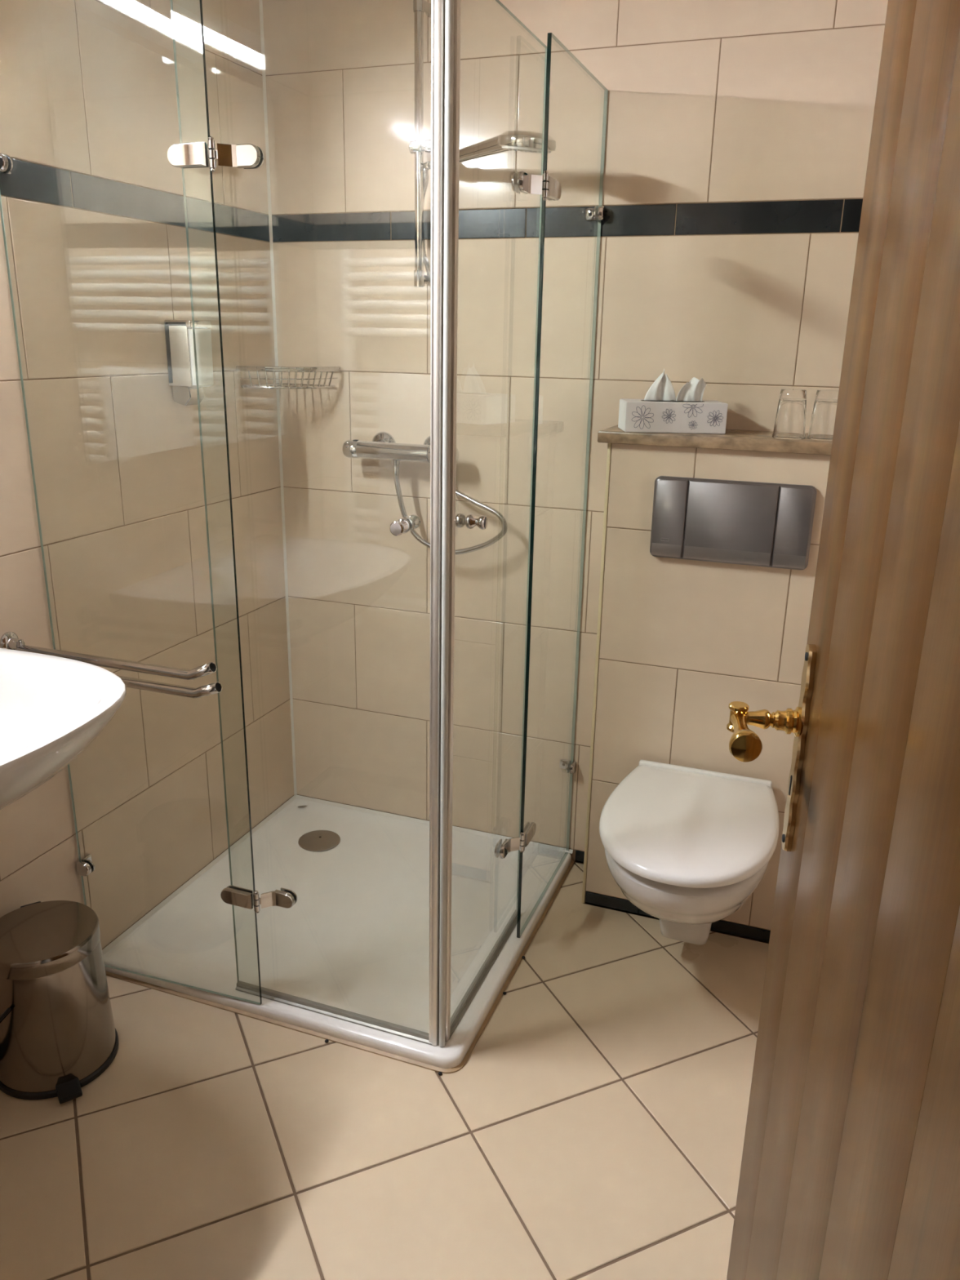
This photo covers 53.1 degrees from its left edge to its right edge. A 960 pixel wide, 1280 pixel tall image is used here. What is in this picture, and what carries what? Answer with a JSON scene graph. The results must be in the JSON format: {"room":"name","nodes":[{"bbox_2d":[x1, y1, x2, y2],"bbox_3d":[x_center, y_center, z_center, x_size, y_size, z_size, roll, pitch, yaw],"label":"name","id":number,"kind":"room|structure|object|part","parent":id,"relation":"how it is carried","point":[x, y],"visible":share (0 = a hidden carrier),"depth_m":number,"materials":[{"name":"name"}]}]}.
{"room":"bathroom","nodes":[
{"label":"bathroom","id":0,"kind":"room"},
{"bbox_2d":[0,0,293,949],"bbox_3d":[-0.949,-0.424,1.790,0.120,2.520,2.170,7,19,19],"label":"wall","id":1,"kind":"structure","parent":0,"point":[92,196],"depth_m":2.14,"materials":[{"name":"beige tile"}]},
{"bbox_2d":[0,648,126,809],"bbox_3d":[-0.832,0.207,1.447,0.475,0.184,0.633,7,19,19],"label":"washbasin","id":2,"kind":"object","parent":1,"relation":"attached to","point":[52,708],"visible":1,"depth_m":1.62,"materials":[{"name":"white ceramic"}]},
{"bbox_2d":[0,631,222,697],"bbox_3d":[-0.689,0.059,1.792,0.481,0.095,0.045,7,19,19],"label":"towel bar","id":3,"kind":"object","parent":1,"relation":"attached to","point":[9,640],"visible":0.68,"depth_m":1.76,"materials":[{"name":"silver metal"}]},
{"bbox_3d":[-0.679,0.034,1.784,0.440,0.040,0.020,7,18,18],"label":"arm","id":4,"kind":"part","parent":3,"relation":"part of","materials":[{"name":"silver metal"}]},
{"bbox_3d":[-0.675,0.067,1.790,0.451,0.037,0.021,7,19,19],"label":"arm","id":5,"kind":"part","parent":3,"relation":"part of","materials":[{"name":"silver metal"}]},
{"bbox_2d":[0,0,297,1004],"bbox_3d":[-0.622,-0.148,1.848,0.519,1.909,0.049,6,18,16],"label":"fixed glass panel","id":6,"kind":"object","parent":1,"relation":"attached to","point":[185,155],"visible":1,"depth_m":1.76,"materials":[{"name":"clear glass"}]},
{"bbox_3d":[-0.876,0.495,2.141,0.005,0.026,0.030,7,18,17],"label":"foot plate","id":7,"kind":"part","parent":6,"relation":"part of","materials":[{"name":"silver metal"}]},
{"bbox_3d":[-0.479,-0.801,1.593,0.068,0.035,0.005,7,19,19],"label":"backing plate","id":8,"kind":"part","parent":6,"relation":"part of","materials":[{"name":"silver metal"}]},
{"bbox_3d":[-0.504,0.533,2.014,0.068,0.035,0.005,7,19,19],"label":"backing plate","id":9,"kind":"part","parent":6,"relation":"part of","materials":[{"name":"silver metal"}]},
{"bbox_2d":[164,320,213,405],"bbox_3d":[-0.664,-0.640,2.220,0.078,0.188,0.082,7,19,19],"label":"soap dispenser","id":10,"kind":"object","parent":1,"relation":"attached to","point":[179,336],"visible":0.98,"depth_m":2.19,"materials":[{"name":"white plastic"}]},
{"bbox_3d":[-0.678,-0.572,2.237,0.051,0.048,0.054,7,19,19],"label":"push lever","id":11,"kind":"part","parent":10,"relation":"part of","materials":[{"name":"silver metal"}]},
{"bbox_2d":[102,795,296,955],"bbox_3d":[-0.728,0.609,2.605,0.008,0.008,0.886,7,19,19],"label":"trim","id":12,"kind":"structure","parent":1,"relation":"attached to","point":[257,827],"depth_m":2.52,"materials":[{"name":"white plastic"}]},
{"bbox_2d":[0,862,768,1279],"bbox_3d":[-0.273,1.162,1.149,2.190,0.106,3.720,7,19,19],"label":"floor","id":13,"kind":"structure","parent":0,"point":[593,1127],"depth_m":1.77,"materials":[{"name":"tile"}]},
{"bbox_2d":[0,900,119,1103],"bbox_3d":[-0.851,0.704,1.906,0.246,0.303,0.235,7,19,19],"label":"pedal bin","id":14,"kind":"object","parent":13,"relation":"on","point":[59,1034],"visible":1,"depth_m":1.83,"materials":[{"name":"silver metal"}]},
{"bbox_3d":[-0.935,0.702,1.881,0.069,0.096,0.209,-4,18,-17],"label":"carry handle","id":15,"kind":"part","parent":14,"relation":"part of","materials":[{"name":"black plastic"}]},
{"bbox_3d":[-0.854,0.577,1.868,0.214,0.039,0.214,7,19,19],"label":"lid","id":16,"kind":"part","parent":14,"relation":"part of","materials":[{"name":"metal"}]},
{"bbox_2d":[102,798,571,1068],"bbox_3d":[-0.312,0.681,2.464,0.895,0.030,0.885,7,19,19],"label":"shower tray","id":17,"kind":"object","parent":13,"relation":"on","point":[355,937],"visible":0.88,"depth_m":2.38,"materials":[{"name":"white ceramic"}]},
{"bbox_2d":[105,859,574,1073],"bbox_3d":[-0.311,0.692,2.464,0.902,0.010,0.892,7,19,19],"label":"trim","id":18,"kind":"structure","parent":17,"relation":"attached to","point":[351,1044],"depth_m":2.08,"materials":[{"name":"plastic"}]},
{"bbox_2d":[169,0,546,1047],"bbox_3d":[-0.192,-0.176,1.956,0.525,1.913,0.536,7,19,19],"label":"door","id":19,"kind":"structure","parent":17,"relation":"on","point":[442,11],"depth_m":1.67,"materials":[{"name":"glass"}]},
{"bbox_3d":[-0.137,-0.194,1.650,0.027,0.027,0.036,7,19,19],"label":"door knob","id":20,"kind":"part","parent":19,"relation":"part of","materials":[{"name":"silver metal"}]},
{"bbox_3d":[-0.122,-0.206,1.688,0.027,0.027,0.036,7,19,19],"label":"door knob","id":21,"kind":"part","parent":19,"relation":"part of","materials":[{"name":"silver metal"}]},
{"bbox_3d":[-0.046,-0.217,1.742,0.036,0.027,0.027,7,19,19],"label":"door knob","id":22,"kind":"part","parent":19,"relation":"part of","materials":[{"name":"silver metal"}]},
{"bbox_3d":[-0.006,-0.212,1.728,0.036,0.027,0.027,7,19,19],"label":"door knob","id":23,"kind":"part","parent":19,"relation":"part of","materials":[{"name":"silver metal"}]},
{"bbox_3d":[0.026,-0.157,1.905,0.006,1.903,0.486,7,19,19],"label":"glass pane","id":24,"kind":"part","parent":19,"relation":"part of","materials":[{"name":"clear glass"}]},
{"bbox_2d":[493,32,608,937],"bbox_3d":[0.162,-0.243,2.197,0.051,1.909,0.520,8,19,20],"label":"fixed glass panel","id":25,"kind":"object","parent":17,"relation":"on","point":[550,188],"visible":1,"depth_m":2.17,"materials":[{"name":"clear glass"}]},
{"bbox_3d":[0.106,0.455,2.278,0.005,0.035,0.068,7,19,19],"label":"backing plate","id":26,"kind":"part","parent":25,"relation":"part of","materials":[{"name":"silver metal"}]},
{"bbox_3d":[0.233,0.342,2.637,0.030,0.026,0.005,7,19,19],"label":"foot plate","id":27,"kind":"part","parent":25,"relation":"part of","materials":[{"name":"silver metal"}]},
{"bbox_3d":[0.258,-0.983,2.219,0.030,0.026,0.005,7,19,19],"label":"foot plate","id":28,"kind":"part","parent":25,"relation":"part of","materials":[{"name":"silver metal"}]},
{"bbox_2d":[262,0,888,863],"bbox_3d":[0.379,-0.581,2.368,2.190,2.520,0.120,7,19,19],"label":"wall","id":29,"kind":"structure","parent":0,"point":[738,132],"depth_m":2.36,"materials":[{"name":"beige tile"}]},
{"bbox_2d":[258,0,297,795],"bbox_3d":[-0.553,-0.696,2.626,0.006,2.490,0.006,7,19,19],"label":"trim","id":30,"kind":"structure","parent":29,"relation":"attached to","point":[260,2],"depth_m":2.62,"materials":[{"name":"white plastic"}]},
{"bbox_2d":[235,365,341,389],"bbox_3d":[-0.494,-0.683,2.495,0.198,0.055,0.198,7,19,19],"label":"basket","id":31,"kind":"object","parent":29,"relation":"attached to","point":[238,368],"visible":1,"depth_m":2.44,"materials":[{"name":"silver metal"}]},
{"bbox_2d":[342,431,458,466],"bbox_3d":[-0.197,-0.493,2.499,0.320,0.080,0.101,7,19,19],"label":"shower mixer","id":32,"kind":"object","parent":29,"relation":"attached to","point":[383,446],"visible":0.77,"depth_m":2.48,"materials":[{"name":"silver metal"}]},
{"bbox_3d":[-0.335,-0.501,2.521,0.046,0.047,0.047,7,19,19],"label":"mixer handle","id":33,"kind":"part","parent":32,"relation":"part of","materials":[{"name":"silver metal"}]},
{"bbox_2d":[391,459,399,466],"bbox_3d":[-0.218,-0.458,2.488,0.022,0.018,0.022,7,19,19],"label":"outlet","id":34,"kind":"object","parent":32,"relation":"attached to","point":[395,463],"depth_m":2.48,"materials":[{"name":"silver metal"}]},
{"bbox_3d":[-0.091,-0.469,2.435,0.074,0.047,0.047,7,19,19],"label":"mixer handle","id":35,"kind":"part","parent":32,"relation":"part of","materials":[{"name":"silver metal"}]},
{"bbox_2d":[408,0,431,287],"bbox_3d":[-0.105,-1.163,2.249,0.134,0.635,0.082,17,23,41],"label":"shower rail","id":36,"kind":"object","parent":29,"relation":"attached to","point":[417,147],"visible":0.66,"depth_m":2.25,"materials":[{"name":"silver metal"}]},
{"bbox_2d":[427,130,556,168],"bbox_3d":[-0.009,-1.060,2.081,0.122,0.050,0.426,-15,24,-41],"label":"shower","id":37,"kind":"object","parent":36,"relation":"attached to","point":[526,141],"visible":0.83,"depth_m":1.96,"materials":[{"name":"silver metal"}]},
{"bbox_2d":[392,160,507,555],"bbox_3d":[-0.064,-0.676,2.389,0.320,0.935,0.071,7,19,19],"label":"shower hose","id":38,"kind":"object","parent":37,"relation":"attached to","point":[395,469],"visible":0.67,"depth_m":2.45,"materials":[{"name":"metal"}]},
{"bbox_3d":[-0.026,-1.084,2.136,0.035,0.038,0.316,-11,21,-34],"label":"handle","id":39,"kind":"part","parent":37,"relation":"part of","materials":[{"name":"silver metal"}]},
{"bbox_3d":[0.096,-1.011,1.982,0.102,0.018,0.102,7,19,19],"label":"spray plate","id":40,"kind":"part","parent":37,"relation":"part of","materials":[{"name":"white plastic"}]},
{"bbox_2d":[295,795,573,853],"bbox_3d":[-0.159,0.542,2.852,0.896,0.008,0.008,7,19,19],"label":"trim","id":41,"kind":"structure","parent":29,"relation":"attached to","point":[299,797],"depth_m":2.87,"materials":[{"name":"white plastic"}]},
{"bbox_2d":[574,849,584,862],"bbox_3d":[0.302,0.614,2.700,0.071,0.038,0.003,7,19,19],"label":"baseboard","id":42,"kind":"structure","parent":29,"relation":"attached to","point":[580,855],"depth_m":2.71,"materials":[{"name":"tile"}]},
{"bbox_2d":[582,443,830,943],"bbox_3d":[0.768,0.155,2.267,0.976,1.191,0.195,7,19,19],"label":"wall","id":43,"kind":"structure","parent":0,"point":[682,641],"depth_m":2.22,"materials":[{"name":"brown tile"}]},
{"bbox_2d":[581,443,611,902],"bbox_3d":[0.282,0.121,2.342,0.008,1.189,0.009,7,19,19],"label":"trim","id":44,"kind":"structure","parent":43,"relation":"attached to","point":[609,445],"depth_m":2.32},
{"bbox_2d":[585,891,770,943],"bbox_3d":[0.728,0.732,2.352,0.968,0.038,0.003,7,19,19],"label":"baseboard","id":45,"kind":"structure","parent":43,"relation":"attached to","point":[722,926],"depth_m":2.40,"materials":[{"name":"tile"}]},
{"bbox_2d":[599,760,778,945],"bbox_3d":[0.448,0.548,2.124,0.373,0.368,0.500,7,19,19],"label":"toilet","id":46,"kind":"object","parent":43,"relation":"attached to","point":[687,847],"visible":1,"depth_m":1.99,"materials":[{"name":"white ceramic"}]},
{"bbox_3d":[0.451,0.513,2.121,0.351,0.192,0.483,7,19,19],"label":"bowl","id":47,"kind":"part","parent":46,"relation":"part of","materials":[{"name":"white ceramic"}]},
{"bbox_3d":[0.448,0.391,2.068,0.373,0.035,0.488,7,19,19],"label":"lid","id":48,"kind":"part","parent":46,"relation":"part of","materials":[{"name":"white plastic"}]},
{"bbox_2d":[597,424,832,455],"bbox_3d":[0.766,-0.423,2.078,0.996,0.025,0.216,7,19,19],"label":"stone ledge","id":49,"kind":"object","parent":43,"relation":"on","point":[733,439],"visible":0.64,"depth_m":2.07,"materials":[{"name":"brown stone"}]},
{"bbox_2d":[617,368,728,434],"bbox_3d":[0.432,-0.539,2.156,0.223,0.136,0.112,1,17,0],"label":"tissue box","id":50,"kind":"object","parent":49,"relation":"on","point":[660,411],"visible":1,"depth_m":2.12,"materials":[{"name":"white cardboard"}]},
{"bbox_2d":[772,388,806,439],"bbox_3d":[0.665,-0.483,2.052,0.068,0.100,0.068,7,19,19],"label":"tumbler","id":51,"kind":"object","parent":49,"relation":"on","point":[790,418],"visible":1,"depth_m":2.03,"materials":[{"name":"clear glass"}]},
{"bbox_2d":[807,390,838,440],"bbox_3d":[0.737,-0.478,2.042,0.068,0.100,0.068,7,19,19],"label":"tumbler","id":52,"kind":"object","parent":49,"relation":"on","point":[824,412],"visible":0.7,"depth_m":2.02,"materials":[{"name":"clear glass"}]},
{"bbox_2d":[649,475,817,569],"bbox_3d":[0.547,-0.256,2.104,0.343,0.182,0.023,7,19,19],"label":"flush plate","id":53,"kind":"object","parent":43,"relation":"attached to","point":[741,522],"visible":1,"depth_m":2.09,"materials":[{"name":"silver metal"}]},
{"bbox_3d":[0.422,-0.272,2.144,0.070,0.175,0.008,7,19,19],"label":"panel","id":54,"kind":"part","parent":53,"relation":"part of","materials":[{"name":"silver metal"}]},
{"bbox_3d":[0.670,-0.239,2.057,0.070,0.175,0.008,7,19,19],"label":"panel","id":55,"kind":"part","parent":53,"relation":"part of","materials":[{"name":"silver metal"}]},
{"bbox_3d":[-0.337,-0.016,0.532,2.190,2.520,0.120,7,19,19],"label":"wall","id":56,"kind":"structure","parent":0,"visible":0},
{"bbox_2d":[726,0,959,1279],"bbox_3d":[0.313,0.164,0.847,0.138,2.000,0.785,4,18,9],"label":"door","id":57,"kind":"structure","parent":56,"relation":"in","point":[850,1168],"depth_m":0.84,"materials":[{"name":"brown wood"}]},
{"bbox_3d":[0.391,0.136,1.182,0.008,0.273,0.039,4,18,9],"label":"handle plate","id":58,"kind":"part","parent":57,"relation":"part of","materials":[{"name":"gold metal"}]}
]}

